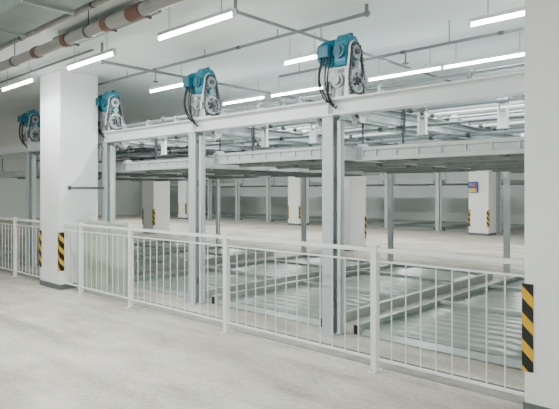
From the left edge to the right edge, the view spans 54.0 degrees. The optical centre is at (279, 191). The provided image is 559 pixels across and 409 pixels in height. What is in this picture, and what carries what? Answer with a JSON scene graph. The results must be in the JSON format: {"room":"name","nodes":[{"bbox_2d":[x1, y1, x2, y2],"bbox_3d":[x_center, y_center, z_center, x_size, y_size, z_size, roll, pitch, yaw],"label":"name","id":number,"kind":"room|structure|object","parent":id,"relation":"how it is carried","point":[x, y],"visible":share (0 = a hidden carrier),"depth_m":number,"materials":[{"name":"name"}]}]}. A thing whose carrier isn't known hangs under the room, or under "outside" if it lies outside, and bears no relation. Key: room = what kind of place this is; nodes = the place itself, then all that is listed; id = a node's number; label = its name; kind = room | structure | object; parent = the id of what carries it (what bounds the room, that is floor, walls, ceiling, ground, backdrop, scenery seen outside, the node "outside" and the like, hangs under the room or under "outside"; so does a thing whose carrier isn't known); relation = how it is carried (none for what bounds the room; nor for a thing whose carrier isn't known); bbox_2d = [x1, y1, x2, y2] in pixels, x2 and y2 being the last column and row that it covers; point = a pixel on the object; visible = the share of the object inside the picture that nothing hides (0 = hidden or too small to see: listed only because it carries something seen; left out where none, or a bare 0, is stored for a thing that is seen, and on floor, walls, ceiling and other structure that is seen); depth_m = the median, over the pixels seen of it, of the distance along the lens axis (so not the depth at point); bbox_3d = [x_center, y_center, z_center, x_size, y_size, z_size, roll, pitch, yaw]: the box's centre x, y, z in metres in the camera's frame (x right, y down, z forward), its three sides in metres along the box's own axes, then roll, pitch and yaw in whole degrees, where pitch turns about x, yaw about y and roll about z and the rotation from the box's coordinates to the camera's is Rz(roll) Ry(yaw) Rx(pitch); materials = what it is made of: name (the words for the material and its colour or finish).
{"room":"parking garage","nodes":[
{"label":"parking garage","id":0,"kind":"room"},
{"bbox_2d":[0,158,177,218],"bbox_3d":[-18.631,-0.200,30.021,0.200,3.600,36.500,0,0,43],"label":"wall","id":1,"kind":"structure","parent":0,"point":[12,190],"depth_m":33.78,"materials":[{"name":"paint"}]},
{"bbox_2d":[0,214,524,408],"bbox_3d":[-3.199,1.700,15.631,42.000,0.200,36.500,0,0,43],"label":"floor","id":2,"kind":"structure","parent":0,"point":[60,349],"depth_m":5.39,"materials":[{"name":"concrete"}]},
{"bbox_2d":[10,217,18,276],"bbox_3d":[-4.996,1.039,10.361,0.060,1.122,0.160,0,0,43],"label":"fence post","id":3,"kind":"object","parent":2,"relation":"on","point":[14,218],"visible":1,"depth_m":10.34,"materials":[{"name":"white metal"}]},
{"bbox_2d":[0,217,12,270],"bbox_3d":[-5.728,1.000,11.043,1.938,1.000,0.040,0,0,43],"label":"railing","id":4,"kind":"object","parent":3,"relation":"attached to","point":[4,218],"visible":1,"depth_m":10.62,"materials":[{"name":"white metal"}]},
{"bbox_2d":[15,218,39,276],"bbox_3d":[-4.535,1.000,9.931,1.198,1.000,0.040,0,0,43],"label":"railing","id":5,"kind":"object","parent":3,"relation":"attached to","point":[16,219],"visible":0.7,"depth_m":9.93,"materials":[{"name":"white metal"}]},
{"bbox_2d":[23,151,38,267],"bbox_3d":[-5.322,0.370,11.731,0.255,2.460,0.240,0,0,43],"label":"steel post","id":6,"kind":"object","parent":2,"relation":"on","point":[30,156],"visible":0.88,"depth_m":11.70,"materials":[{"name":"grey metal"}]},
{"bbox_2d":[39,70,97,289],"bbox_3d":[-3.631,-0.200,9.446,0.779,3.600,0.688,0,0,43],"label":"concrete column","id":7,"kind":"structure","parent":2,"relation":"on","point":[68,108],"depth_m":9.16,"materials":[{"name":"paint"}]},
{"bbox_2d":[76,222,85,294],"bbox_3d":[-3.117,1.039,8.608,0.060,1.122,0.160,0,0,43],"label":"fence post","id":8,"kind":"object","parent":2,"relation":"on","point":[80,228],"visible":1,"depth_m":8.58,"materials":[{"name":"white metal"}]},
{"bbox_2d":[64,222,77,286],"bbox_3d":[-3.329,1.000,8.806,0.518,1.000,0.040,0,0,43],"label":"railing","id":9,"kind":"object","parent":8,"relation":"attached to","point":[65,223],"visible":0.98,"depth_m":8.80,"materials":[{"name":"white metal"}]},
{"bbox_2d":[0,240,208,264],"bbox_3d":[-4.442,1.540,14.445,2.060,0.120,4.950,0,0,43],"label":"pallet","id":10,"kind":"object","parent":2,"relation":"on","point":[138,246],"visible":0.33,"depth_m":14.83,"materials":[{"name":"grey metal"}]},
{"bbox_2d":[102,142,114,284],"bbox_3d":[-2.981,0.370,9.549,0.255,2.460,0.240,0,0,43],"label":"steel post","id":11,"kind":"object","parent":2,"relation":"on","point":[108,148],"visible":0.42,"depth_m":9.51,"materials":[{"name":"grey metal"}]},
{"bbox_2d":[125,226,135,307],"bbox_3d":[-2.071,1.039,7.633,0.060,1.122,0.160,0,0,43],"label":"fence post","id":12,"kind":"object","parent":2,"relation":"on","point":[130,233],"visible":1,"depth_m":7.61,"materials":[{"name":"white metal"}]},
{"bbox_2d":[81,224,127,298],"bbox_3d":[-2.594,1.000,8.120,1.368,1.000,0.040,0,0,43],"label":"railing","id":13,"kind":"object","parent":12,"relation":"attached to","point":[83,225],"visible":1,"depth_m":8.17,"materials":[{"name":"white metal"}]},
{"bbox_2d":[142,150,169,233],"bbox_3d":[-4.860,-0.200,21.585,0.774,3.600,0.768,0,0,43],"label":"concrete column","id":14,"kind":"structure","parent":2,"relation":"on","point":[156,194],"depth_m":21.32,"materials":[{"name":"paint"}]},
{"bbox_2d":[178,181,188,218],"bbox_3d":[-5.549,-0.200,32.722,0.774,3.600,0.718,0,0,43],"label":"concrete column","id":15,"kind":"structure","parent":2,"relation":"on","point":[183,186],"depth_m":32.36,"materials":[{"name":"paint"}]},
{"bbox_2d":[185,131,206,305],"bbox_3d":[-1.197,0.370,7.884,0.255,2.460,0.240,0,0,43],"label":"steel post","id":16,"kind":"object","parent":2,"relation":"on","point":[196,139],"visible":0.92,"depth_m":7.84,"materials":[{"name":"grey metal"}]},
{"bbox_2d":[127,246,273,272],"bbox_3d":[-2.577,1.540,12.706,2.060,0.120,4.950,0,0,43],"label":"pallet","id":17,"kind":"object","parent":2,"relation":"on","point":[138,257],"visible":0.43,"depth_m":12.91,"materials":[{"name":"grey metal"}]},
{"bbox_2d":[216,179,219,244],"bbox_3d":[-1.747,0.370,15.576,0.180,2.460,0.180,0,0,43],"label":"steel post","id":18,"kind":"object","parent":2,"relation":"on","point":[217,180],"visible":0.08,"depth_m":15.57,"materials":[{"name":"grey metal"}]},
{"bbox_2d":[219,234,232,333],"bbox_3d":[-0.608,1.039,6.269,0.060,1.122,0.160,0,0,43],"label":"fence post","id":19,"kind":"object","parent":2,"relation":"on","point":[226,242],"visible":1,"depth_m":6.25,"materials":[{"name":"white metal"}]},
{"bbox_2d":[131,228,222,321],"bbox_3d":[-1.339,1.000,6.951,1.938,1.000,0.040,0,0,43],"label":"railing","id":20,"kind":"object","parent":19,"relation":"attached to","point":[132,229],"visible":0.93,"depth_m":6.89,"materials":[{"name":"white metal"}]},
{"bbox_2d":[235,178,239,219],"bbox_3d":[-2.377,0.370,30.930,0.255,2.460,0.240,0,0,43],"label":"steel post","id":21,"kind":"object","parent":2,"relation":"on","point":[237,180],"visible":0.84,"depth_m":30.89,"materials":[{"name":"grey metal"}]},
{"bbox_2d":[127,254,369,297],"bbox_3d":[-0.317,1.540,10.598,2.060,0.120,4.950,0,0,43],"label":"pallet","id":22,"kind":"object","parent":2,"relation":"on","point":[314,261],"visible":0.71,"depth_m":10.02,"materials":[{"name":"grey metal"}]},
{"bbox_2d":[0,268,524,403],"bbox_3d":[-3.109,1.598,8.909,15.300,0.004,0.250,0,0,43],"label":"trim","id":23,"kind":"structure","parent":2,"relation":"on","point":[519,399],"depth_m":5.42,"materials":[{"name":"grey concrete"}]},
{"bbox_2d":[77,220,92,291],"bbox_3d":[-3.159,1.026,8.899,0.460,1.140,0.028,0,0,43],"label":"board","id":24,"kind":"object","parent":23,"relation":"on","point":[89,229],"visible":0.6,"depth_m":8.81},
{"bbox_2d":[93,221,108,295],"bbox_3d":[-2.799,1.026,8.597,0.460,1.140,0.028,0,0,43],"label":"board","id":25,"kind":"object","parent":23,"relation":"on","point":[104,223],"visible":0.81,"depth_m":8.61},
{"bbox_2d":[110,222,126,299],"bbox_3d":[-2.438,1.026,8.295,0.460,1.140,0.028,0,0,43],"label":"board","id":26,"kind":"object","parent":23,"relation":"on","point":[117,240],"visible":0.89,"depth_m":8.27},
{"bbox_2d":[1,266,524,392],"bbox_3d":[-3.010,1.598,9.015,15.300,0.004,0.040,0,0,43],"label":"curb","id":27,"kind":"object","parent":2,"relation":"on","point":[1,266],"depth_m":5.52,"materials":[{"name":"grey concrete"}]},
{"bbox_2d":[265,177,270,221],"bbox_3d":[-0.592,0.370,29.266,0.255,2.460,0.240,0,0,43],"label":"steel post","id":28,"kind":"object","parent":2,"relation":"on","point":[268,179],"visible":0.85,"depth_m":29.23,"materials":[{"name":"grey metal"}]},
{"bbox_2d":[288,177,308,224],"bbox_3d":[0.923,-0.200,26.687,0.774,3.600,0.718,0,0,43],"label":"concrete column","id":29,"kind":"structure","parent":2,"relation":"on","point":[294,184],"depth_m":26.48,"materials":[{"name":"paint"}]},
{"bbox_2d":[301,178,305,252],"bbox_3d":[0.594,0.370,13.393,0.180,2.460,0.180,0,0,43],"label":"steel post","id":30,"kind":"object","parent":2,"relation":"on","point":[303,180],"visible":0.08,"depth_m":13.38,"materials":[{"name":"grey metal"}]},
{"bbox_2d":[317,115,343,336],"bbox_3d":[0.595,0.370,6.213,0.255,2.460,0.240,0,0,43],"label":"steel post","id":31,"kind":"object","parent":2,"relation":"on","point":[332,125],"visible":0.9,"depth_m":6.17,"materials":[{"name":"grey metal"}]},
{"bbox_2d":[0,71,524,155],"bbox_3d":[-2.566,-0.950,9.161,14.750,0.180,0.150,0,0,43],"label":"steel beam","id":32,"kind":"structure","parent":31,"relation":"on","point":[508,84],"depth_m":6.11,"materials":[{"name":"white metal"}]},
{"bbox_2d":[17,110,39,147],"bbox_3d":[-5.322,-1.336,11.701,0.522,0.824,0.403,0,0,43],"label":"motor","id":33,"kind":"object","parent":32,"relation":"on","point":[30,119],"visible":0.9,"depth_m":11.59,"materials":[{"name":"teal metal"}]},
{"bbox_2d":[96,90,124,137],"bbox_3d":[-2.975,-1.336,9.512,0.522,0.824,0.403,0,0,43],"label":"motor","id":34,"kind":"object","parent":32,"relation":"on","point":[109,103],"visible":0.85,"depth_m":9.40,"materials":[{"name":"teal metal"}]},
{"bbox_2d":[118,141,130,161],"bbox_3d":[-2.682,-0.777,9.499,0.150,0.514,0.213,0,0,43],"label":"bracket","id":35,"kind":"object","parent":32,"relation":"attached to","point":[126,143],"visible":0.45,"depth_m":9.49,"materials":[{"name":"white metal"}]},
{"bbox_2d":[122,157,379,177],"bbox_3d":[-0.290,-0.425,10.628,2.060,0.190,4.950,0,0,43],"label":"pallet","id":36,"kind":"object","parent":35,"relation":"hanging from","point":[170,165],"visible":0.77,"depth_m":9.30,"materials":[{"name":"metal"}]},
{"bbox_2d":[119,115,190,128],"bbox_3d":[-2.016,-1.105,8.689,1.960,0.131,0.122,0,0,43],"label":"shaft","id":37,"kind":"object","parent":32,"relation":"on","point":[163,119],"visible":0.74,"depth_m":8.58,"materials":[{"name":"grey metal"}]},
{"bbox_2d":[116,137,276,150],"bbox_3d":[-1.191,-1.072,11.468,0.155,0.392,5.102,0,0,43],"label":"cross beam","id":38,"kind":"structure","parent":32,"relation":"attached to","point":[130,142],"depth_m":10.65,"materials":[{"name":"grey metal"}]},
{"bbox_2d":[98,129,524,162],"bbox_3d":[-0.500,-0.850,11.268,14.300,0.076,0.076,0,0,43],"label":"tube","id":39,"kind":"object","parent":38,"relation":"attached to","point":[469,134],"visible":0.61,"depth_m":9.03,"materials":[{"name":"grey metal"}]},
{"bbox_2d":[115,124,524,157],"bbox_3d":[0.012,-1.040,11.816,14.300,0.092,0.092,0,0,43],"label":"tube","id":40,"kind":"object","parent":38,"relation":"attached to","point":[513,125],"visible":0.22,"depth_m":10.16,"materials":[{"name":"grey metal"}]},
{"bbox_2d":[121,110,524,150],"bbox_3d":[-0.977,-1.026,10.756,14.300,0.064,0.064,0,0,43],"label":"tube","id":41,"kind":"object","parent":38,"relation":"attached to","point":[446,118],"visible":0.34,"depth_m":7.62,"materials":[{"name":"grey metal"}]},
{"bbox_2d":[133,138,266,149],"bbox_3d":[-0.911,-0.943,11.207,0.060,0.126,5.090,0,0,43],"label":"rail","id":42,"kind":"object","parent":32,"relation":"attached to","point":[179,141],"visible":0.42,"depth_m":10.35,"materials":[{"name":"metal"}]},
{"bbox_2d":[183,67,221,126],"bbox_3d":[-1.110,-1.336,7.773,0.522,0.824,0.403,0,0,43],"label":"motor","id":43,"kind":"object","parent":32,"relation":"on","point":[203,83],"visible":0.97,"depth_m":7.68,"materials":[{"name":"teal metal"}]},
{"bbox_2d":[209,130,223,152],"bbox_3d":[-0.897,-0.794,7.835,0.150,0.479,0.213,0,0,43],"label":"bracket","id":44,"kind":"object","parent":32,"relation":"attached to","point":[213,134],"visible":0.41,"depth_m":7.83,"materials":[{"name":"white metal"}]},
{"bbox_2d":[213,145,488,173],"bbox_3d":[1.495,-0.460,8.964,2.060,0.190,4.950,0,0,43],"label":"pallet","id":45,"kind":"object","parent":44,"relation":"hanging from","point":[310,158],"visible":0.57,"depth_m":7.58,"materials":[{"name":"metal"}]},
{"bbox_2d":[185,133,319,145],"bbox_3d":[0.231,-0.943,10.142,0.060,0.126,5.090,0,0,43],"label":"rail","id":46,"kind":"object","parent":32,"relation":"attached to","point":[204,134],"visible":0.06,"depth_m":9.52,"materials":[{"name":"metal"}]},
{"bbox_2d":[217,95,323,114],"bbox_3d":[-0.180,-1.105,6.977,1.860,0.131,0.122,0,0,43],"label":"shaft","id":47,"kind":"object","parent":32,"relation":"on","point":[301,99],"visible":0.77,"depth_m":6.85,"materials":[{"name":"grey metal"}]},
{"bbox_2d":[205,130,371,147],"bbox_3d":[0.593,-1.072,9.804,0.155,0.392,5.102,0,0,43],"label":"cross beam","id":48,"kind":"structure","parent":32,"relation":"attached to","point":[224,132],"depth_m":9.04,"materials":[{"name":"grey metal"}]},
{"bbox_2d":[227,127,395,145],"bbox_3d":[0.875,-0.943,9.542,0.060,0.126,5.090,0,0,43],"label":"rail","id":49,"kind":"object","parent":32,"relation":"attached to","point":[275,132],"visible":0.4,"depth_m":8.68,"materials":[{"name":"metal"}]},
{"bbox_2d":[317,33,366,108],"bbox_3d":[0.682,-1.336,6.102,0.522,0.824,0.403,0,0,43],"label":"motor","id":50,"kind":"object","parent":32,"relation":"on","point":[344,52],"visible":0.99,"depth_m":6.01,"materials":[{"name":"teal metal"}]},
{"bbox_2d":[350,113,367,146],"bbox_3d":[0.902,-0.772,6.158,0.150,0.524,0.213,0,0,43],"label":"bracket","id":51,"kind":"object","parent":32,"relation":"attached to","point":[362,117],"visible":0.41,"depth_m":6.15,"materials":[{"name":"white metal"}]},
{"bbox_2d":[355,136,524,172],"bbox_3d":[3.294,-0.415,7.286,2.060,0.190,4.950,0,0,43],"label":"pallet","id":52,"kind":"object","parent":51,"relation":"hanging from","point":[507,154],"visible":0.81,"depth_m":5.72,"materials":[{"name":"grey metal"}]},
{"bbox_2d":[309,118,470,140],"bbox_3d":[2.021,-0.943,8.473,0.060,0.126,5.090,0,0,43],"label":"rail","id":53,"kind":"object","parent":32,"relation":"attached to","point":[347,122],"visible":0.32,"depth_m":8.02,"materials":[{"name":"metal"}]},
{"bbox_2d":[341,113,497,139],"bbox_3d":[2.385,-1.072,8.133,0.155,0.392,5.102,0,0,43],"label":"cross beam","id":54,"kind":"structure","parent":32,"relation":"attached to","point":[372,118],"depth_m":7.56,"materials":[{"name":"grey metal"}]},
{"bbox_2d":[25,97,518,154],"bbox_3d":[-1.659,-1.036,10.024,14.300,0.084,0.084,0,0,43],"label":"tube","id":55,"kind":"object","parent":54,"relation":"on","point":[485,101],"visible":0.2,"depth_m":6.69,"materials":[{"name":"grey metal"}]},
{"bbox_2d":[36,115,524,161],"bbox_3d":[-1.488,-0.856,10.207,14.300,0.064,0.064,0,0,43],"label":"tube","id":56,"kind":"object","parent":54,"relation":"attached to","point":[380,129],"visible":0.6,"depth_m":7.68,"materials":[{"name":"grey metal"}]},
{"bbox_2d":[38,100,524,154],"bbox_3d":[-1.454,-1.038,10.244,14.300,0.088,0.088,0,0,43],"label":"tube","id":57,"kind":"object","parent":54,"relation":"on","point":[519,102],"visible":0.09,"depth_m":6.84,"materials":[{"name":"white metal"}]},
{"bbox_2d":[101,121,524,157],"bbox_3d":[-0.193,-1.028,11.597,14.300,0.068,0.068,0,0,43],"label":"tube","id":58,"kind":"object","parent":54,"relation":"on","point":[482,125],"visible":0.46,"depth_m":9.78,"materials":[{"name":"white metal"}]},
{"bbox_2d":[115,104,524,149],"bbox_3d":[-1.264,-1.028,10.449,14.300,0.068,0.068,0,0,43],"label":"tube","id":59,"kind":"object","parent":54,"relation":"on","point":[521,105],"visible":0.25,"depth_m":7.12,"materials":[{"name":"white metal"}]},
{"bbox_2d":[115,126,524,158],"bbox_3d":[0.182,-1.026,11.999,14.300,0.064,0.064,0,0,43],"label":"tube","id":60,"kind":"object","parent":54,"relation":"on","point":[494,129],"visible":0.28,"depth_m":10.32,"materials":[{"name":"grey metal"}]},
{"bbox_2d":[135,113,524,150],"bbox_3d":[-0.691,-1.042,11.063,14.300,0.096,0.096,0,0,43],"label":"tube","id":61,"kind":"object","parent":54,"relation":"on","point":[516,114],"visible":0.1,"depth_m":7.98,"materials":[{"name":"grey metal"}]},
{"bbox_3d":[-2.102,-1.028,9.549,14.300,0.068,0.068,0,0,43],"label":"tube","id":62,"kind":"object","parent":54,"relation":"on","visible":0},
{"bbox_2d":[416,106,427,134],"bbox_3d":[1.591,-0.823,6.105,0.120,0.367,0.060,0,0,43],"label":"frame","id":63,"kind":"object","parent":62,"relation":"hanging from","point":[421,124],"visible":0.79,"depth_m":6.10,"materials":[{"name":"white metal"}]},
{"bbox_2d":[496,97,509,128],"bbox_3d":[2.242,-0.823,5.498,0.120,0.367,0.060,0,0,43],"label":"frame","id":64,"kind":"object","parent":62,"relation":"hanging from","point":[502,117],"visible":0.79,"depth_m":5.49,"materials":[{"name":"white metal"}]},
{"bbox_2d":[364,63,524,91],"bbox_3d":[1.886,-1.105,5.051,2.610,0.131,0.122,0,0,43],"label":"shaft","id":65,"kind":"object","parent":32,"relation":"on","point":[470,74],"visible":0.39,"depth_m":5.26,"materials":[{"name":"grey metal"}]},
{"bbox_2d":[370,110,521,137],"bbox_3d":[2.665,-0.943,7.872,0.060,0.126,5.090,0,0,43],"label":"rail","id":66,"kind":"object","parent":32,"relation":"attached to","point":[392,113],"visible":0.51,"depth_m":7.28,"materials":[{"name":"metal"}]},
{"bbox_3d":[-4.942,-0.787,11.607,0.150,0.494,0.213,0,0,43],"label":"bracket","id":67,"kind":"object","parent":32,"relation":"attached to","visible":0},
{"bbox_2d":[98,163,270,178],"bbox_3d":[-2.550,-0.445,12.735,2.060,0.190,4.950,0,0,43],"label":"pallet","id":68,"kind":"object","parent":67,"relation":"hanging from","point":[118,167],"visible":0.26,"depth_m":12.25,"materials":[{"name":"metal"}]},
{"bbox_3d":[-6.807,-0.772,13.346,0.150,0.524,0.213,0,0,43],"label":"bracket","id":69,"kind":"object","parent":32,"relation":"attached to","visible":0},
{"bbox_2d":[0,169,209,180],"bbox_3d":[-4.415,-0.415,14.474,2.060,0.190,4.950,0,0,43],"label":"pallet","id":70,"kind":"object","parent":69,"relation":"hanging from","point":[19,174],"visible":0.3,"depth_m":13.62,"materials":[{"name":"metal"}]},
{"bbox_2d":[211,264,492,327],"bbox_3d":[1.468,1.540,8.934,2.060,0.120,4.950,0,0,43],"label":"pallet","id":71,"kind":"object","parent":2,"relation":"on","point":[460,278],"visible":0.68,"depth_m":8.33,"materials":[{"name":"grey metal"}]},
{"bbox_2d":[344,126,365,250],"bbox_3d":[1.885,-0.200,15.299,0.774,3.600,0.774,0,0,43],"label":"concrete column","id":72,"kind":"structure","parent":2,"relation":"on","point":[354,186],"depth_m":14.91,"materials":[{"name":"paint"}]},
{"bbox_2d":[367,245,382,373],"bbox_3d":[0.855,1.039,4.905,0.060,1.122,0.160,0,0,43],"label":"fence post","id":73,"kind":"object","parent":2,"relation":"on","point":[374,255],"visible":1,"depth_m":4.88,"materials":[{"name":"white metal"}]},
{"bbox_2d":[227,236,369,358],"bbox_3d":[0.123,1.000,5.587,1.938,1.000,0.040,0,0,43],"label":"railing","id":74,"kind":"object","parent":73,"relation":"attached to","point":[322,245],"visible":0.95,"depth_m":5.52,"materials":[{"name":"white metal"}]},
{"bbox_2d":[377,248,524,395],"bbox_3d":[1.337,1.000,4.455,1.258,1.000,0.040,0,0,43],"label":"railing","id":75,"kind":"object","parent":73,"relation":"attached to","point":[379,250],"visible":1,"depth_m":4.40,"materials":[{"name":"white metal"}]},
{"bbox_2d":[383,173,387,227],"bbox_3d":[4.761,0.370,24.274,0.255,2.460,0.240,0,0,43],"label":"steel post","id":76,"kind":"object","parent":2,"relation":"on","point":[385,174],"visible":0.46,"depth_m":24.24,"materials":[{"name":"grey metal"}]},
{"bbox_2d":[388,174,393,263],"bbox_3d":[2.378,0.370,11.729,0.180,2.460,0.180,0,0,43],"label":"steel post","id":77,"kind":"object","parent":2,"relation":"on","point":[390,176],"visible":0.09,"depth_m":11.71,"materials":[{"name":"grey metal"}]},
{"bbox_2d":[366,219,434,226],"bbox_3d":[5.633,1.540,27.009,2.060,0.120,4.950,0,0,43],"label":"pallet","id":78,"kind":"object","parent":2,"relation":"on","point":[396,222],"visible":0.59,"depth_m":27.05,"materials":[{"name":"grey metal"}]},
{"bbox_2d":[394,221,467,229],"bbox_3d":[7.418,1.540,25.345,2.060,0.120,4.950,0,0,43],"label":"pallet","id":79,"kind":"object","parent":2,"relation":"on","point":[445,224],"visible":0.84,"depth_m":24.82,"materials":[{"name":"grey metal"}]},
{"bbox_2d":[434,173,441,230],"bbox_3d":[6.546,0.370,22.610,0.255,2.460,0.240,0,0,43],"label":"steel post","id":80,"kind":"object","parent":2,"relation":"on","point":[438,176],"visible":0.87,"depth_m":22.57,"materials":[{"name":"grey metal"}]},
{"bbox_2d":[353,276,524,368],"bbox_3d":[3.267,1.540,7.257,2.060,0.120,4.950,0,0,43],"label":"pallet","id":81,"kind":"object","parent":2,"relation":"on","point":[495,290],"visible":0.62,"depth_m":6.31,"materials":[{"name":"grey metal"}]},
{"bbox_2d":[468,171,495,235],"bbox_3d":[7.579,-0.200,20.480,0.774,3.600,0.718,0,0,43],"label":"concrete column","id":82,"kind":"structure","parent":2,"relation":"on","point":[482,204],"depth_m":20.20,"materials":[{"name":"paint"}]},
{"bbox_2d":[444,223,524,231],"bbox_3d":[9.202,1.540,23.681,2.060,0.120,4.950,0,0,43],"label":"pallet","id":83,"kind":"object","parent":2,"relation":"on","point":[513,227],"visible":0.3,"depth_m":23.03,"materials":[{"name":"grey metal"}]},
{"bbox_2d":[496,172,501,233],"bbox_3d":[8.330,0.370,20.946,0.255,2.460,0.240,0,0,43],"label":"steel post","id":84,"kind":"object","parent":2,"relation":"on","point":[498,174],"visible":0.65,"depth_m":20.87,"materials":[{"name":"grey metal"}]},
{"bbox_2d":[500,172,509,278],"bbox_3d":[4.170,0.370,10.058,0.180,2.460,0.180,0,0,43],"label":"steel post","id":85,"kind":"object","parent":2,"relation":"on","point":[506,175],"visible":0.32,"depth_m":10.03,"materials":[{"name":"grey metal"}]},
{"bbox_2d":[522,0,558,408],"bbox_3d":[2.270,-0.200,3.943,0.782,3.600,0.688,0,0,43],"label":"concrete column","id":86,"kind":"structure","parent":2,"relation":"on","point":[540,289],"depth_m":3.87,"materials":[{"name":"paint"}]},
{"bbox_2d":[0,0,524,162],"bbox_3d":[-3.199,-2.100,15.631,42.000,0.200,36.500,0,0,43],"label":"ceiling","id":87,"kind":"structure","parent":0,"point":[391,26],"depth_m":7.64,"materials":[{"name":"paint"}]},
{"bbox_2d":[1,69,35,91],"bbox_3d":[-4.122,-1.830,8.630,1.224,0.340,0.070,0,0,43],"label":"tube light","id":88,"kind":"object","parent":87,"relation":"hanging from","point":[32,78],"visible":0.93,"depth_m":8.59,"materials":[{"name":"white plastic"}]},
{"bbox_2d":[0,0,92,44],"bbox_3d":[-4.648,-1.867,7.479,15.000,0.265,0.490,0,0,43],"label":"air duct","id":89,"kind":"object","parent":87,"relation":"hanging from","point":[17,17],"visible":1,"depth_m":5.40,"materials":[{"name":"metal"}]},
{"bbox_2d":[0,49,93,83],"bbox_3d":[-4.390,-1.966,9.222,5.000,0.068,0.036,0,0,43],"label":"conduit pipe","id":90,"kind":"object","parent":87,"relation":"attached to","point":[90,50],"visible":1,"depth_m":8.38,"materials":[{"name":"grey metal"}]},
{"bbox_2d":[0,0,108,50],"bbox_3d":[-3.657,-1.901,7.075,17.000,0.198,0.077,0,0,43],"label":"drain pipe","id":91,"kind":"object","parent":87,"relation":"hanging from","point":[94,3],"visible":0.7,"depth_m":5.90,"materials":[{"name":"metal"}]},
{"bbox_2d":[66,46,116,70],"bbox_3d":[-2.440,-1.830,7.061,1.224,0.340,0.070,0,0,43],"label":"tube light","id":92,"kind":"object","parent":87,"relation":"hanging from","point":[110,52],"visible":0.88,"depth_m":7.00,"materials":[{"name":"white plastic"}]},
{"bbox_2d":[0,0,184,71],"bbox_3d":[-3.473,-1.838,7.272,17.000,0.325,0.152,0,0,43],"label":"drain pipe","id":93,"kind":"object","parent":87,"relation":"hanging from","point":[138,10],"visible":0.98,"depth_m":5.81,"materials":[{"name":"grey metal"}]},
{"bbox_2d":[53,0,160,46],"bbox_3d":[-2.046,-1.925,6.311,2.000,0.150,0.262,0,0,43],"label":"cable tray","id":94,"kind":"object","parent":87,"relation":"hanging from","point":[122,9],"visible":0.29,"depth_m":6.23,"materials":[{"name":"grey metal"}]},
{"bbox_2d":[149,65,182,92],"bbox_3d":[-1.799,-1.830,8.856,1.014,0.340,0.070,0,0,43],"label":"tube light","id":95,"kind":"object","parent":87,"relation":"hanging from","point":[178,83],"visible":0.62,"depth_m":8.83,"materials":[{"name":"white plastic"}]},
{"bbox_2d":[157,0,236,40],"bbox_3d":[-0.875,-1.830,5.601,1.244,0.340,0.070,0,0,43],"label":"tube light","id":96,"kind":"object","parent":87,"relation":"hanging from","point":[230,12],"visible":0.94,"depth_m":5.53,"materials":[{"name":"white plastic"}]},
{"bbox_2d":[99,42,313,101],"bbox_3d":[0.085,-1.800,9.988,0.078,0.400,7.274,0,0,43],"label":"pipe","id":97,"kind":"object","parent":87,"relation":"hanging from","point":[102,61],"visible":0.66,"depth_m":8.02,"materials":[{"name":"grey metal"}]},
{"bbox_2d":[98,4,369,85],"bbox_3d":[-1.328,-1.935,7.938,6.230,0.130,0.048,0,0,43],"label":"pipe","id":98,"kind":"object","parent":87,"relation":"hanging from","point":[366,13],"visible":0.95,"depth_m":6.96,"materials":[{"name":"grey metal"}]},
{"bbox_2d":[222,81,265,105],"bbox_3d":[-0.665,-1.830,10.123,1.144,0.340,0.070,0,0,43],"label":"tube light","id":99,"kind":"object","parent":87,"relation":"hanging from","point":[259,96],"visible":0.93,"depth_m":10.08,"materials":[{"name":"white plastic"}]},
{"bbox_2d":[270,71,324,97],"bbox_3d":[0.290,-1.830,9.233,1.194,0.340,0.070,0,0,43],"label":"tube light","id":100,"kind":"object","parent":87,"relation":"hanging from","point":[313,87],"visible":0.85,"depth_m":9.19,"materials":[{"name":"white plastic"}]},
{"bbox_2d":[283,32,316,65],"bbox_3d":[0.287,-1.830,6.979,0.624,0.340,0.070,0,0,43],"label":"tube light","id":101,"kind":"object","parent":87,"relation":"hanging from","point":[308,56],"visible":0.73,"depth_m":6.98,"materials":[{"name":"white plastic"}]},
{"bbox_2d":[234,0,450,81],"bbox_3d":[2.679,-1.911,8.973,0.054,0.177,9.222,0,0,43],"label":"pipe","id":102,"kind":"object","parent":87,"relation":"hanging from","point":[235,1],"visible":0.57,"depth_m":6.37,"materials":[{"name":"grey metal"}]},
{"bbox_2d":[278,20,524,77],"bbox_3d":[1.715,-1.790,6.605,4.700,0.420,0.080,0,0,43],"label":"pipe","id":103,"kind":"object","parent":87,"relation":"hanging from","point":[449,42],"visible":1,"depth_m":6.53,"materials":[{"name":"grey metal"}]},
{"bbox_2d":[368,48,442,81],"bbox_3d":[1.778,-1.830,7.845,1.204,0.340,0.070,0,0,43],"label":"tube light","id":104,"kind":"object","parent":87,"relation":"hanging from","point":[430,67],"visible":0.88,"depth_m":7.78,"materials":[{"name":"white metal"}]},
{"bbox_2d":[442,31,524,69],"bbox_3d":[2.655,-1.830,7.027,1.204,0.340,0.070,0,0,43],"label":"tube light","id":105,"kind":"object","parent":87,"relation":"hanging from","point":[517,53],"visible":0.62,"depth_m":7.01,"materials":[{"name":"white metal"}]},
{"bbox_2d":[468,0,524,27],"bbox_3d":[2.361,-1.830,5.113,1.224,0.340,0.070,0,0,43],"label":"tube light","id":106,"kind":"object","parent":87,"relation":"hanging from","point":[520,11],"visible":0.74,"depth_m":5.33,"materials":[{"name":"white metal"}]},
{"bbox_2d":[205,172,524,223],"bbox_3d":[9.316,-0.200,29.051,42.000,3.600,0.200,0,0,43],"label":"wall","id":107,"kind":"structure","parent":0,"point":[410,202],"depth_m":31.31,"materials":[{"name":"paint"}]},
{"bbox_3d":[5.046,-0.772,24.238,0.150,0.524,0.213,0,0,43],"label":"bracket","id":108,"kind":"object","parent":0,"visible":0},
{"bbox_2d":[394,180,466,185],"bbox_3d":[7.438,-0.415,25.367,2.060,0.190,4.950,0,0,43],"label":"pallet","id":109,"kind":"object","parent":108,"relation":"hanging from","point":[406,182],"visible":0.51,"depth_m":23.66,"materials":[{"name":"metal"}]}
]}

